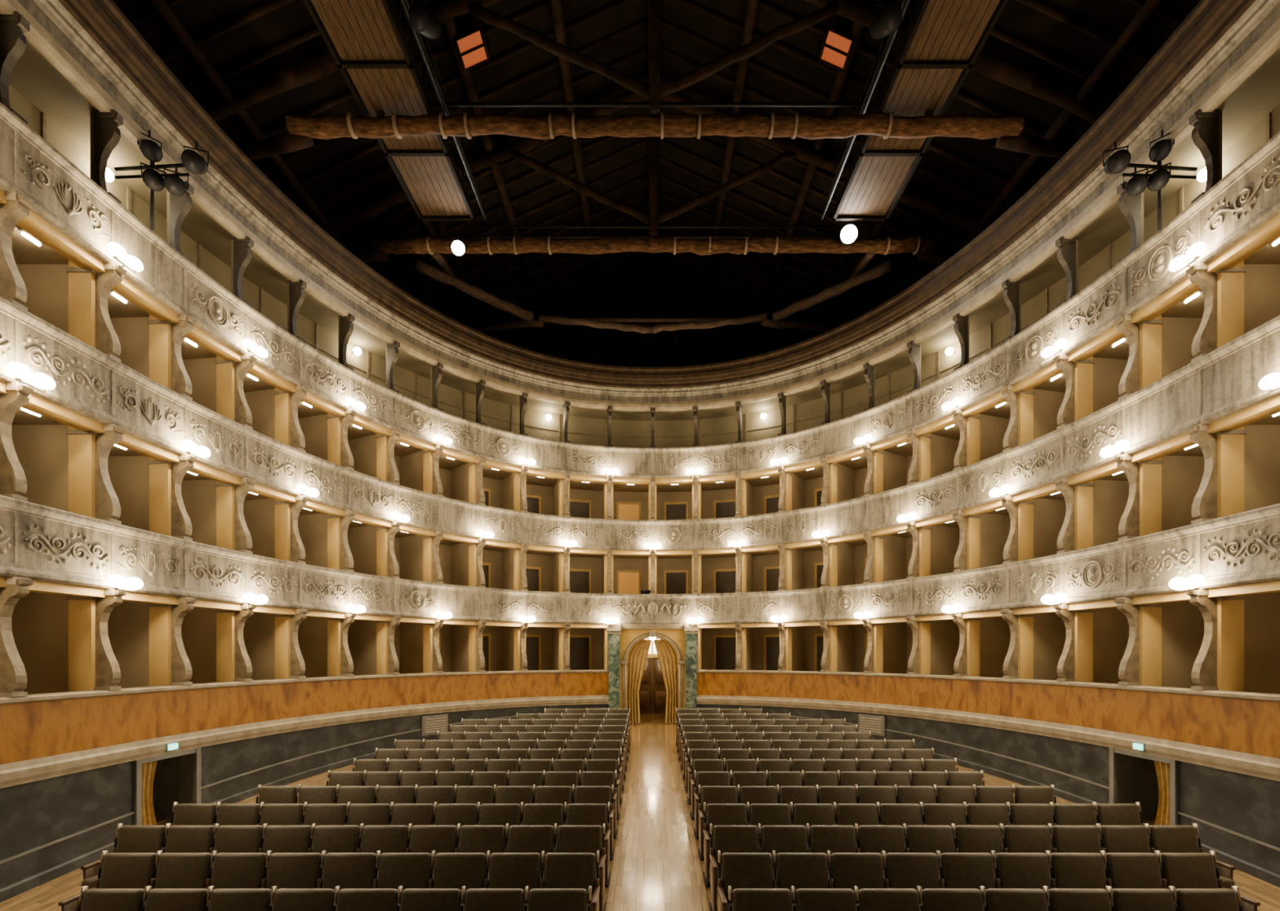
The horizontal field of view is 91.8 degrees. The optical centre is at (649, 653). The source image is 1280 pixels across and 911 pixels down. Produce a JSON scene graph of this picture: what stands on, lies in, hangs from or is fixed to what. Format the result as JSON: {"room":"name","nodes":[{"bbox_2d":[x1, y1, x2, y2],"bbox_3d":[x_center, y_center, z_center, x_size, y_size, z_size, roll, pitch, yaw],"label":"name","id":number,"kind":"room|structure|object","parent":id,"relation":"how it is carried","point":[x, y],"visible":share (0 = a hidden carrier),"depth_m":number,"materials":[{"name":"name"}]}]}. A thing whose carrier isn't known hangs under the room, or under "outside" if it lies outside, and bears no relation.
{"room":"theater auditorium","nodes":[
{"label":"theater auditorium","id":0,"kind":"room"},
{"bbox_2d":[449,232,466,257],"bbox_3d":[-4.564,-9.732,14.819,0.400,0.604,0.405,0,0,0],"label":"spotlight","id":1,"kind":"object","parent":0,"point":[458,248],"visible":1,"depth_m":14.71,"materials":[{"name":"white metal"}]},
{"bbox_2d":[0,713,1279,910],"bbox_3d":[0.090,2.834,12.000,20.000,1.532,20.000,0,0,0],"label":"floor","id":2,"kind":"structure","parent":0,"point":[656,864],"depth_m":8.89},
{"bbox_2d":[57,850,599,910],"bbox_3d":[-3.050,2.482,6.094,5.095,0.936,0.610,0,0,0],"label":"seats","id":3,"kind":"object","parent":2,"relation":"on","point":[159,869],"visible":0.48,"depth_m":6.26,"materials":[{"name":"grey fabric"}]},
{"bbox_2d":[76,885,591,910],"bbox_3d":[-2.770,2.529,5.254,4.535,0.936,0.610,0,0,0],"label":"seats","id":4,"kind":"object","parent":2,"relation":"on","point":[147,899],"visible":1,"depth_m":5.44,"materials":[{"name":"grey fabric"}]},
{"bbox_2d":[80,822,605,910],"bbox_3d":[-3.330,2.435,6.934,5.655,0.936,0.610,0,0,0],"label":"seats","id":5,"kind":"object","parent":2,"relation":"on","point":[131,838],"visible":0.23,"depth_m":7.11,"materials":[{"name":"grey fabric"}]},
{"bbox_2d":[170,801,610,887],"bbox_3d":[-3.330,2.388,7.774,5.655,0.936,0.610,0,0,0],"label":"seats","id":6,"kind":"object","parent":2,"relation":"on","point":[185,814],"visible":0.23,"depth_m":7.95,"materials":[{"name":"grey fabric"}]},
{"bbox_2d":[256,784,614,860],"bbox_3d":[-3.050,2.341,8.614,5.095,0.936,0.610,0,0,0],"label":"seats","id":7,"kind":"object","parent":2,"relation":"on","point":[268,794],"visible":0.27,"depth_m":8.79,"materials":[{"name":"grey fabric"}]},
{"bbox_2d":[326,769,617,838],"bbox_3d":[-2.770,2.294,9.454,4.535,0.936,0.610,0,0,0],"label":"seats","id":8,"kind":"object","parent":2,"relation":"on","point":[341,778],"visible":0.19,"depth_m":9.63,"materials":[{"name":"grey fabric"}]},
{"bbox_2d":[352,757,620,820],"bbox_3d":[-2.770,2.247,10.294,4.535,0.936,0.610,0,0,0],"label":"seats","id":9,"kind":"object","parent":2,"relation":"on","point":[370,765],"visible":0.19,"depth_m":10.48,"materials":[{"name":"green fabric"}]},
{"bbox_2d":[374,747,622,804],"bbox_3d":[-2.770,2.200,11.134,4.535,0.936,0.610,0,0,0],"label":"seats","id":10,"kind":"object","parent":2,"relation":"on","point":[382,753],"visible":0.24,"depth_m":11.32,"materials":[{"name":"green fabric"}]},
{"bbox_2d":[393,738,624,791],"bbox_3d":[-2.770,2.153,11.974,4.535,0.936,0.610,0,0,0],"label":"seats","id":11,"kind":"object","parent":2,"relation":"on","point":[400,744],"visible":0.23,"depth_m":12.16,"materials":[{"name":"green fabric"}]},
{"bbox_2d":[436,730,626,779],"bbox_3d":[-2.490,2.106,12.814,3.975,0.936,0.610,0,0,0],"label":"seats","id":12,"kind":"object","parent":2,"relation":"on","point":[442,735],"visible":0.2,"depth_m":13.00,"materials":[{"name":"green fabric"}]},
{"bbox_2d":[449,724,626,769],"bbox_3d":[-2.490,2.059,13.654,3.975,0.936,0.610,0,0,0],"label":"seats","id":13,"kind":"object","parent":2,"relation":"on","point":[455,728],"visible":0.2,"depth_m":13.84,"materials":[{"name":"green fabric"}]},
{"bbox_2d":[461,718,628,760],"bbox_3d":[-2.490,2.012,14.494,3.975,0.936,0.610,0,0,0],"label":"seats","id":14,"kind":"object","parent":2,"relation":"on","point":[465,722],"visible":0.25,"depth_m":14.68,"materials":[{"name":"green fabric"}]},
{"bbox_2d":[516,712,629,752],"bbox_3d":[-1.930,1.965,15.334,2.855,0.936,0.610,0,0,0],"label":"seats","id":15,"kind":"object","parent":2,"relation":"on","point":[520,716],"visible":0.24,"depth_m":15.52,"materials":[{"name":"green fabric"}]},
{"bbox_2d":[544,707,631,746],"bbox_3d":[-1.650,1.918,16.174,2.295,0.936,0.610,0,0,0],"label":"seats","id":16,"kind":"object","parent":2,"relation":"on","point":[560,711],"visible":0.2,"depth_m":16.36,"materials":[{"name":"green fabric"}]},
{"bbox_2d":[675,707,761,746],"bbox_3d":[1.830,1.918,16.174,2.295,0.936,0.610,0,0,0],"label":"seats","id":17,"kind":"object","parent":2,"relation":"on","point":[679,710],"visible":0.2,"depth_m":16.36,"materials":[{"name":"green fabric"}]},
{"bbox_2d":[676,712,790,752],"bbox_3d":[2.110,1.965,15.334,2.855,0.936,0.610,0,0,0],"label":"seats","id":18,"kind":"object","parent":2,"relation":"on","point":[682,716],"visible":0.22,"depth_m":15.52,"materials":[{"name":"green fabric"}]},
{"bbox_2d":[678,718,845,760],"bbox_3d":[2.670,2.012,14.494,3.975,0.936,0.610,0,0,0],"label":"seats","id":19,"kind":"object","parent":2,"relation":"on","point":[683,722],"visible":0.24,"depth_m":14.68,"materials":[{"name":"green fabric"}]},
{"bbox_2d":[680,724,857,769],"bbox_3d":[2.670,2.059,13.654,3.975,0.936,0.610,0,0,0],"label":"seats","id":20,"kind":"object","parent":2,"relation":"on","point":[686,728],"visible":0.28,"depth_m":13.84,"materials":[{"name":"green fabric"}]},
{"bbox_2d":[682,730,871,779],"bbox_3d":[2.670,2.106,12.814,3.975,0.936,0.610,0,0,0],"label":"seats","id":21,"kind":"object","parent":2,"relation":"on","point":[688,735],"visible":0.3,"depth_m":13.00,"materials":[{"name":"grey fabric"}]},
{"bbox_2d":[684,738,915,791],"bbox_3d":[2.950,2.153,11.974,4.535,0.936,0.610,0,0,0],"label":"seats","id":22,"kind":"object","parent":2,"relation":"on","point":[691,744],"visible":0.26,"depth_m":12.16,"materials":[{"name":"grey fabric"}]},
{"bbox_2d":[687,747,934,804],"bbox_3d":[2.950,2.200,11.134,4.535,0.936,0.610,0,0,0],"label":"seats","id":23,"kind":"object","parent":2,"relation":"on","point":[695,753],"visible":0.23,"depth_m":11.32,"materials":[{"name":"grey fabric"}]},
{"bbox_2d":[689,757,957,820],"bbox_3d":[2.950,2.247,10.294,4.535,0.936,0.610,0,0,0],"label":"seats","id":24,"kind":"object","parent":2,"relation":"on","point":[699,765],"visible":0.23,"depth_m":10.48,"materials":[{"name":"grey fabric"}]},
{"bbox_2d":[693,769,984,838],"bbox_3d":[2.950,2.294,9.454,4.535,0.936,0.610,0,0,0],"label":"seats","id":25,"kind":"object","parent":2,"relation":"on","point":[703,778],"visible":0.18,"depth_m":9.63,"materials":[{"name":"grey fabric"}]},
{"bbox_2d":[697,784,1056,860],"bbox_3d":[3.230,2.341,8.614,5.095,0.936,0.610,0,0,0],"label":"seats","id":26,"kind":"object","parent":2,"relation":"on","point":[709,794],"visible":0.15,"depth_m":8.79,"materials":[{"name":"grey fabric"}]},
{"bbox_2d":[702,801,1144,887],"bbox_3d":[3.510,2.388,7.774,5.655,0.936,0.610,0,0,0],"label":"seats","id":27,"kind":"object","parent":2,"relation":"on","point":[717,814],"visible":0.29,"depth_m":7.95,"materials":[{"name":"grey fabric"}]},
{"bbox_2d":[709,822,1235,910],"bbox_3d":[3.510,2.435,6.934,5.655,0.936,0.610,0,0,0],"label":"seats","id":28,"kind":"object","parent":2,"relation":"on","point":[726,838],"visible":0.35,"depth_m":7.11,"materials":[{"name":"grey fabric"}]},
{"bbox_2d":[728,885,1243,910],"bbox_3d":[2.950,2.529,5.254,4.535,0.936,0.610,0,0,0],"label":"seats","id":29,"kind":"object","parent":2,"relation":"on","point":[1171,899],"visible":1,"depth_m":5.44,"materials":[{"name":"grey fabric"}]},
{"bbox_2d":[717,850,1260,910],"bbox_3d":[3.230,2.482,6.094,5.095,0.936,0.610,0,0,0],"label":"seats","id":30,"kind":"object","parent":2,"relation":"on","point":[1157,869],"visible":0.5,"depth_m":6.26,"materials":[{"name":"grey fabric"}]},
{"bbox_2d":[0,669,1279,902],"bbox_3d":[0.090,1.960,10.826,15.800,2.880,17.251,0,0,0],"label":"wall","id":31,"kind":"structure","parent":0,"point":[67,758],"depth_m":10.81,"materials":[{"name":"paint"}]},
{"bbox_2d":[484,252,825,367],"bbox_3d":[0.090,-5.800,22.100,20.400,18.800,0.200,0,0,0],"label":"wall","id":32,"kind":"structure","parent":0,"point":[642,286],"depth_m":22.00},
{"bbox_2d":[126,0,1185,334],"bbox_3d":[0.090,-11.910,11.000,20.250,4.769,22.000,0,0,0],"label":"roof","id":33,"kind":"structure","parent":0,"point":[1122,44],"depth_m":14.54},
{"bbox_2d":[302,0,486,221],"bbox_3d":[-4.345,-10.562,8.790,2.109,1.519,11.580,0,0,0],"label":"ceiling panel","id":34,"kind":"object","parent":33,"relation":"hanging from","point":[366,40],"depth_m":11.20,"materials":[{"name":"brown wood"}]},
{"bbox_2d":[453,18,490,72],"bbox_3d":[-3.610,-12.417,12.625,0.560,0.598,0.710,0,0,0],"label":"window","id":35,"kind":"structure","parent":33,"relation":"attached to","point":[473,52],"depth_m":12.60,"materials":[{"name":"orange glass"}]},
{"bbox_2d":[413,252,893,333],"bbox_3d":[0.085,-10.270,17.840,14.065,1.477,4.559,0,0,0],"label":"beams","id":36,"kind":"structure","parent":33,"relation":"attached to","point":[857,277],"depth_m":18.43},
{"bbox_2d":[316,84,991,264],"bbox_3d":[0.088,-11.575,15.268,19.834,4.850,0.534,0,0,0],"label":"roof truss","id":37,"kind":"object","parent":33,"relation":"attached to","point":[790,149],"depth_m":15.12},
{"bbox_2d":[200,0,1109,159],"bbox_3d":[0.086,-11.584,11.818,19.835,4.831,0.534,0,0,0],"label":"roof truss","id":38,"kind":"object","parent":33,"relation":"attached to","point":[302,129],"depth_m":11.67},
{"bbox_2d":[817,17,854,72],"bbox_3d":[3.790,-12.417,12.625,0.560,0.598,0.710,0,0,0],"label":"window","id":39,"kind":"structure","parent":33,"relation":"attached to","point":[835,51],"depth_m":12.60,"materials":[{"name":"orange glass"}]},
{"bbox_2d":[820,0,1008,245],"bbox_3d":[4.525,-10.521,9.018,2.109,1.602,12.035,0,0,0],"label":"lighting catwalk","id":40,"kind":"object","parent":33,"relation":"hanging from","point":[943,40],"depth_m":11.23,"materials":[{"name":"wood"}]},
{"bbox_2d":[112,0,1200,326],"bbox_3d":[0.090,-12.025,10.600,20.600,4.850,23.200,0,0,0],"label":"ceiling","id":41,"kind":"structure","parent":0,"point":[1037,29],"depth_m":14.14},
{"bbox_2d":[394,455,959,673],"bbox_3d":[0.090,-1.600,11.650,18.900,7.800,18.900,0,0,0],"label":"wall","id":42,"kind":"structure","parent":0,"point":[759,562],"depth_m":20.24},
{"bbox_2d":[105,167,114,182],"bbox_3d":[-8.418,-7.380,9.570,0.265,0.190,0.190,0,0,2],"label":"wall lamp","id":43,"kind":"object","parent":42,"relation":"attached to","point":[109,176],"visible":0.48,"depth_m":9.54,"materials":[{"name":"metal"}]},
{"bbox_2d":[114,129,208,230],"bbox_3d":[-7.290,-7.069,9.225,1.442,1.438,0.464,0,0,0],"label":"spotlights","id":44,"kind":"object","parent":42,"relation":"attached to","point":[192,161],"visible":1,"depth_m":9.16,"materials":[{"name":"black metal"}]},
{"bbox_2d":[133,747,200,825],"bbox_3d":[-8.173,2.078,9.741,1.389,1.555,1.273,0,0,0],"label":"side exit","id":45,"kind":"object","parent":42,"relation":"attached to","point":[159,781],"visible":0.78,"depth_m":10.26,"materials":[{"name":"grey paint"}]},
{"bbox_2d":[165,741,177,751],"bbox_3d":[-7.485,1.465,9.723,0.060,0.130,0.200,0,0,2],"label":"exit sign","id":46,"kind":"object","parent":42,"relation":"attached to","point":[171,746],"visible":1,"depth_m":9.69,"materials":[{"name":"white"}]},
{"bbox_2d":[351,346,361,355],"bbox_3d":[-7.184,-7.380,15.191,0.265,0.190,0.190,0,0,25],"label":"wall lamp","id":47,"kind":"object","parent":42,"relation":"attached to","point":[357,350],"visible":1,"depth_m":15.12,"materials":[{"name":"glass"}]},
{"bbox_2d":[421,714,448,736],"bbox_3d":[-5.603,1.870,16.190,0.075,0.500,0.780,0,0,34],"label":"air vent","id":48,"kind":"object","parent":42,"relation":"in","point":[431,724],"visible":0.98,"depth_m":16.14,"materials":[{"name":"metal"}]},
{"bbox_2d":[0,0,1279,420],"bbox_3d":[0.090,-8.150,11.300,17.500,1.180,18.200,0,0,0],"label":"crown molding","id":49,"kind":"structure","parent":42,"relation":"attached to","point":[80,57],"depth_m":11.58,"materials":[{"name":"paint"}]},
{"bbox_2d":[0,576,1279,697],"bbox_3d":[0.090,0.200,11.590,18.900,2.200,18.780,0,0,0],"label":"tier","id":50,"kind":"object","parent":42,"relation":"attached to","point":[55,637],"visible":0.73,"depth_m":11.43,"materials":[{"name":"paint"}]},
{"bbox_2d":[0,380,1279,623],"bbox_3d":[0.090,-2.050,11.650,18.900,2.300,18.900,0,0,0],"label":"tier","id":51,"kind":"object","parent":42,"relation":"attached to","point":[73,513],"visible":1,"depth_m":11.44,"materials":[{"name":"stone"}]},
{"bbox_2d":[106,574,143,592],"bbox_3d":[-7.416,-0.964,8.748,0.228,0.248,0.535,0,0,0],"label":"wall sconce","id":52,"kind":"object","parent":51,"relation":"attached to","point":[117,581],"visible":1,"depth_m":8.69,"materials":[{"name":"glass"}]},
{"bbox_2d":[242,592,267,606],"bbox_3d":[-7.250,-0.964,11.374,0.228,0.248,0.535,0,0,8],"label":"wall sconce","id":53,"kind":"object","parent":51,"relation":"attached to","point":[249,597],"visible":1,"depth_m":11.30,"materials":[{"name":"glass"}]},
{"bbox_2d":[345,604,365,614],"bbox_3d":[-6.618,-0.964,13.917,0.228,0.248,0.535,0,0,20],"label":"wall sconce","id":54,"kind":"object","parent":51,"relation":"attached to","point":[350,608],"visible":1,"depth_m":13.86,"materials":[{"name":"glass"}]},
{"bbox_2d":[434,611,452,620],"bbox_3d":[-5.419,-0.964,16.234,0.228,0.248,0.535,0,0,35],"label":"wall sconce","id":55,"kind":"object","parent":51,"relation":"attached to","point":[438,615],"visible":1,"depth_m":16.18,"materials":[{"name":"glass"}]},
{"bbox_2d":[518,615,535,623],"bbox_3d":[-3.585,-0.964,18.064,0.535,0.248,0.228,0,0,-34],"label":"wall sconce","id":56,"kind":"object","parent":51,"relation":"attached to","point":[522,618],"visible":1,"depth_m":18.03,"materials":[{"name":"glass"}]},
{"bbox_2d":[602,617,619,625],"bbox_3d":[-1.205,-0.964,19.047,0.535,0.248,0.228,0,0,-10],"label":"wall sconce","id":57,"kind":"object","parent":51,"relation":"attached to","point":[606,620],"visible":1,"depth_m":18.97,"materials":[{"name":"glass"}]},
{"bbox_2d":[686,617,703,625],"bbox_3d":[1.385,-0.964,19.047,0.535,0.248,0.228,0,0,10],"label":"wall sconce","id":58,"kind":"object","parent":51,"relation":"attached to","point":[699,620],"visible":1,"depth_m":18.97,"materials":[{"name":"glass"}]},
{"bbox_2d":[769,615,787,623],"bbox_3d":[3.765,-0.964,18.064,0.535,0.248,0.228,0,0,34],"label":"wall sconce","id":59,"kind":"object","parent":51,"relation":"attached to","point":[783,618],"visible":1,"depth_m":18.03,"materials":[{"name":"glass"}]},
{"bbox_2d":[853,611,872,620],"bbox_3d":[5.599,-0.964,16.234,0.228,0.248,0.535,0,0,-35],"label":"wall sconce","id":60,"kind":"object","parent":51,"relation":"attached to","point":[867,615],"visible":1,"depth_m":16.18,"materials":[{"name":"glass"}]},
{"bbox_2d":[942,604,962,614],"bbox_3d":[6.798,-0.964,13.917,0.228,0.248,0.535,0,0,-20],"label":"wall sconce","id":61,"kind":"object","parent":51,"relation":"attached to","point":[956,608],"visible":1,"depth_m":13.86,"materials":[{"name":"glass"}]},
{"bbox_2d":[1040,592,1066,606],"bbox_3d":[7.430,-0.964,11.374,0.228,0.248,0.535,0,0,-8],"label":"wall sconce","id":62,"kind":"object","parent":51,"relation":"attached to","point":[1060,597],"visible":1,"depth_m":11.31,"materials":[{"name":"glass"}]},
{"bbox_2d":[1168,574,1205,592],"bbox_3d":[7.596,-0.964,8.748,0.228,0.248,0.535,0,0,0],"label":"wall sconce","id":63,"kind":"object","parent":51,"relation":"attached to","point":[1194,581],"visible":1,"depth_m":8.68,"materials":[{"name":"glass"}]},
{"bbox_2d":[0,188,1279,558],"bbox_3d":[0.090,-4.325,11.650,18.900,2.250,18.900,0,0,0],"label":"tier","id":64,"kind":"object","parent":42,"relation":"attached to","point":[1178,375],"visible":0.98,"depth_m":11.44,"materials":[{"name":"stone"}]},
{"bbox_2d":[6,362,55,392],"bbox_3d":[-7.416,-3.274,7.420,0.228,0.248,0.535,0,0,0],"label":"wall sconce","id":65,"kind":"object","parent":64,"relation":"attached to","point":[20,371],"visible":1,"depth_m":7.37,"materials":[{"name":"glass"}]},
{"bbox_2d":[181,440,210,460],"bbox_3d":[-7.383,-3.274,10.066,0.228,0.248,0.535,0,0,3],"label":"wall sconce","id":66,"kind":"object","parent":64,"relation":"attached to","point":[189,446],"visible":1,"depth_m":10.01,"materials":[{"name":"glass"}]},
{"bbox_2d":[296,484,319,498],"bbox_3d":[-6.999,-3.274,12.662,0.228,0.248,0.535,0,0,14],"label":"wall sconce","id":67,"kind":"object","parent":64,"relation":"attached to","point":[313,492],"visible":1,"depth_m":12.61,"materials":[{"name":"glass"}]},
{"bbox_2d":[391,511,409,523],"bbox_3d":[-6.095,-3.274,15.117,0.228,0.248,0.535,0,0,27],"label":"wall sconce","id":68,"kind":"object","parent":64,"relation":"attached to","point":[395,516],"visible":1,"depth_m":15.08,"materials":[{"name":"glass"}]},
{"bbox_2d":[476,529,493,538],"bbox_3d":[-4.582,-3.274,17.232,0.228,0.248,0.535,0,0,45],"label":"wall sconce","id":69,"kind":"object","parent":64,"relation":"attached to","point":[481,533],"visible":1,"depth_m":17.21,"materials":[{"name":"glass"}]},
{"bbox_2d":[560,539,577,547],"bbox_3d":[-2.447,-3.274,18.682,0.535,0.248,0.228,0,0,-22],"label":"wall sconce","id":70,"kind":"object","parent":64,"relation":"attached to","point":[573,543],"visible":1,"depth_m":18.62,"materials":[{"name":"glass"}]},
{"bbox_2d":[0,11,1279,492],"bbox_3d":[0.090,-6.525,11.650,18.900,2.150,18.900,0,0,0],"label":"tier","id":71,"kind":"object","parent":64,"relation":"on","point":[80,206],"visible":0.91,"depth_m":11.36,"materials":[{"name":"stone"}]},
{"bbox_2d":[17,227,44,246],"bbox_3d":[-8.060,-5.409,8.084,0.070,0.082,0.300,0,0,0],"label":"ceiling light","id":72,"kind":"object","parent":71,"relation":"attached to","point":[24,233],"visible":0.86,"depth_m":8.06,"materials":[{"name":"metal"}]},
{"bbox_2d":[110,289,129,303],"bbox_3d":[-8.054,-5.409,9.423,0.070,0.082,0.300,0,0,1],"label":"ceiling light","id":73,"kind":"object","parent":71,"relation":"attached to","point":[114,294],"visible":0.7,"depth_m":9.40,"materials":[{"name":"metal"}]},
{"bbox_2d":[106,242,142,273],"bbox_3d":[-7.416,-5.544,8.748,0.228,0.248,0.535,0,0,0],"label":"wall sconce","id":74,"kind":"object","parent":71,"relation":"attached to","point":[132,264],"visible":1,"depth_m":8.72,"materials":[{"name":"glass"}]},
{"bbox_2d":[183,336,199,346],"bbox_3d":[-7.971,-5.409,10.786,0.070,0.082,0.300,0,0,6],"label":"ceiling light","id":75,"kind":"object","parent":71,"relation":"attached to","point":[187,340],"visible":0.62,"depth_m":10.76,"materials":[{"name":"metal"}]},
{"bbox_2d":[242,338,267,359],"bbox_3d":[-7.250,-5.544,11.374,0.228,0.248,0.535,0,0,8],"label":"wall sconce","id":76,"kind":"object","parent":71,"relation":"attached to","point":[249,344],"visible":1,"depth_m":11.33,"materials":[{"name":"glass"}]},
{"bbox_2d":[345,397,365,413],"bbox_3d":[-6.618,-5.544,13.917,0.228,0.248,0.535,0,0,20],"label":"wall sconce","id":77,"kind":"object","parent":71,"relation":"attached to","point":[350,402],"visible":1,"depth_m":13.90,"materials":[{"name":"glass"}]},
{"bbox_2d":[434,434,452,446],"bbox_3d":[-5.419,-5.544,16.234,0.228,0.248,0.535,0,0,35],"label":"wall sconce","id":78,"kind":"object","parent":71,"relation":"attached to","point":[437,437],"visible":1,"depth_m":16.22,"materials":[{"name":"glass"}]},
{"bbox_2d":[518,457,535,466],"bbox_3d":[-3.585,-5.544,18.064,0.535,0.248,0.228,0,0,-34],"label":"wall sconce","id":79,"kind":"object","parent":71,"relation":"attached to","point":[522,460],"visible":1,"depth_m":18.03,"materials":[{"name":"glass"}]},
{"bbox_2d":[601,467,619,475],"bbox_3d":[-1.205,-5.544,19.047,0.535,0.248,0.228,0,0,-10],"label":"wall sconce","id":80,"kind":"object","parent":71,"relation":"attached to","point":[615,471],"visible":1,"depth_m":18.98,"materials":[{"name":"glass"}]},
{"bbox_2d":[8,84,1279,447],"bbox_3d":[0.090,-6.775,11.300,17.500,2.450,18.200,0,0,0],"label":"gallery","id":81,"kind":"object","parent":71,"relation":"on","point":[804,415],"depth_m":15.58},
{"bbox_2d":[686,467,703,475],"bbox_3d":[1.385,-5.544,19.047,0.535,0.248,0.228,0,0,10],"label":"wall sconce","id":82,"kind":"object","parent":71,"relation":"attached to","point":[690,471],"visible":1,"depth_m":18.97,"materials":[{"name":"glass"}]},
{"bbox_2d":[769,457,787,466],"bbox_3d":[3.765,-5.544,18.064,0.535,0.248,0.228,0,0,34],"label":"wall sconce","id":83,"kind":"object","parent":71,"relation":"attached to","point":[784,460],"visible":1,"depth_m":18.03,"materials":[{"name":"glass"}]},
{"bbox_2d":[853,434,872,446],"bbox_3d":[5.599,-5.544,16.234,0.228,0.248,0.535,0,0,-35],"label":"wall sconce","id":84,"kind":"object","parent":71,"relation":"attached to","point":[868,437],"visible":1,"depth_m":16.22,"materials":[{"name":"glass"}]},
{"bbox_2d":[942,397,962,412],"bbox_3d":[6.798,-5.544,13.917,0.228,0.248,0.535,0,0,-20],"label":"wall sconce","id":85,"kind":"object","parent":71,"relation":"attached to","point":[956,402],"visible":1,"depth_m":13.89,"materials":[{"name":"glass"}]},
{"bbox_2d":[1040,338,1066,359],"bbox_3d":[7.430,-5.544,11.374,0.228,0.248,0.535,0,0,-8],"label":"wall sconce","id":86,"kind":"object","parent":71,"relation":"attached to","point":[1047,353],"visible":1,"depth_m":11.34,"materials":[{"name":"glass"}]},
{"bbox_2d":[1168,242,1205,273],"bbox_3d":[7.596,-5.544,8.748,0.228,0.248,0.535,0,0,0],"label":"wall sconce","id":87,"kind":"object","parent":71,"relation":"attached to","point":[1177,264],"visible":1,"depth_m":8.72,"materials":[{"name":"glass"}]},
{"bbox_2d":[1182,288,1201,303],"bbox_3d":[8.234,-5.409,9.423,0.070,0.082,0.300,0,0,-1],"label":"ceiling light","id":88,"kind":"object","parent":71,"relation":"attached to","point":[1196,294],"visible":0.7,"depth_m":9.40,"materials":[{"name":"plastic"}]},
{"bbox_2d":[1268,236,1279,246],"bbox_3d":[8.240,-5.409,8.084,0.070,0.082,0.300,0,0,0],"label":"ceiling light","id":89,"kind":"object","parent":71,"relation":"attached to","point":[1277,241],"visible":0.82,"depth_m":8.15,"materials":[{"name":"metal"}]},
{"bbox_2d":[644,542,661,550],"bbox_3d":[0.090,-3.274,19.156,0.535,0.248,0.228,0,0,0],"label":"wall sconce","id":90,"kind":"object","parent":64,"relation":"attached to","point":[657,545],"visible":1,"depth_m":19.08,"materials":[{"name":"glass"}]},
{"bbox_2d":[728,539,745,547],"bbox_3d":[2.627,-3.274,18.682,0.535,0.248,0.228,0,0,22],"label":"wall sconce","id":91,"kind":"object","parent":64,"relation":"attached to","point":[741,542],"visible":1,"depth_m":18.62,"materials":[{"name":"glass"}]},
{"bbox_2d":[812,529,829,538],"bbox_3d":[4.762,-3.274,17.232,0.228,0.248,0.535,0,0,-45],"label":"wall sconce","id":92,"kind":"object","parent":64,"relation":"attached to","point":[824,533],"visible":1,"depth_m":17.21,"materials":[{"name":"glass"}]},
{"bbox_2d":[897,511,916,523],"bbox_3d":[6.275,-3.274,15.117,0.228,0.248,0.535,0,0,-27],"label":"wall sconce","id":93,"kind":"object","parent":64,"relation":"attached to","point":[911,516],"visible":1,"depth_m":15.09,"materials":[{"name":"glass"}]},
{"bbox_2d":[989,484,1012,498],"bbox_3d":[7.179,-3.274,12.662,0.228,0.248,0.535,0,0,-14],"label":"wall sconce","id":94,"kind":"object","parent":64,"relation":"attached to","point":[1005,489],"visible":1,"depth_m":12.61,"materials":[{"name":"glass"}]},
{"bbox_2d":[1099,440,1129,460],"bbox_3d":[7.563,-3.274,10.066,0.228,0.248,0.535,0,0,-3],"label":"wall sconce","id":95,"kind":"object","parent":64,"relation":"attached to","point":[1120,446],"visible":1,"depth_m":10.02,"materials":[{"name":"glass"}]},
{"bbox_2d":[1258,373,1279,392],"bbox_3d":[7.596,-3.274,7.420,0.228,0.248,0.535,0,0,0],"label":"wall sconce","id":96,"kind":"object","parent":64,"relation":"attached to","point":[1270,381],"visible":1,"depth_m":7.52,"materials":[{"name":"glass"}]},
{"bbox_2d":[607,602,697,722],"bbox_3d":[0.090,0.418,20.390,2.800,4.003,2.620,0,0,0],"label":"entrance portal","id":97,"kind":"object","parent":42,"relation":"attached to","point":[653,667],"visible":0.96,"depth_m":19.25,"materials":[{"name":"stone"}]},
{"bbox_2d":[858,714,884,736],"bbox_3d":[5.783,1.870,16.190,0.075,0.500,0.780,0,0,-34],"label":"air vent","id":98,"kind":"object","parent":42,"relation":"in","point":[875,724],"visible":0.96,"depth_m":16.14,"materials":[{"name":"metal"}]},
{"bbox_2d":[945,346,955,355],"bbox_3d":[7.364,-7.380,15.191,0.265,0.190,0.190,0,0,-25],"label":"wall lamp","id":99,"kind":"object","parent":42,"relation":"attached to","point":[949,350],"visible":1,"depth_m":15.12,"materials":[{"name":"glass"}]},
{"bbox_2d":[1133,741,1145,751],"bbox_3d":[7.665,1.465,9.723,0.060,0.130,0.200,0,0,-2],"label":"exit sign","id":100,"kind":"object","parent":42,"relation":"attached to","point":[1139,746],"visible":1,"depth_m":9.70,"materials":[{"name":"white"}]},
{"bbox_2d":[1109,747,1178,825],"bbox_3d":[8.353,2.078,9.741,1.389,1.555,1.273,0,0,0],"label":"side exit","id":101,"kind":"object","parent":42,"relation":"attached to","point":[1150,780],"visible":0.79,"depth_m":10.26,"materials":[{"name":"grey paint"}]},
{"bbox_2d":[1102,129,1197,230],"bbox_3d":[7.470,-7.069,9.225,1.442,1.438,0.464,0,0,0],"label":"boom","id":102,"kind":"object","parent":42,"relation":"attached to","point":[1116,163],"visible":1,"depth_m":9.16,"materials":[{"name":"black metal"}]},
{"bbox_2d":[1196,167,1206,182],"bbox_3d":[8.598,-7.380,9.570,0.265,0.190,0.190,0,0,-2],"label":"wall lamp","id":103,"kind":"object","parent":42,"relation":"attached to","point":[1202,175],"visible":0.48,"depth_m":9.54,"materials":[{"name":"glass"}]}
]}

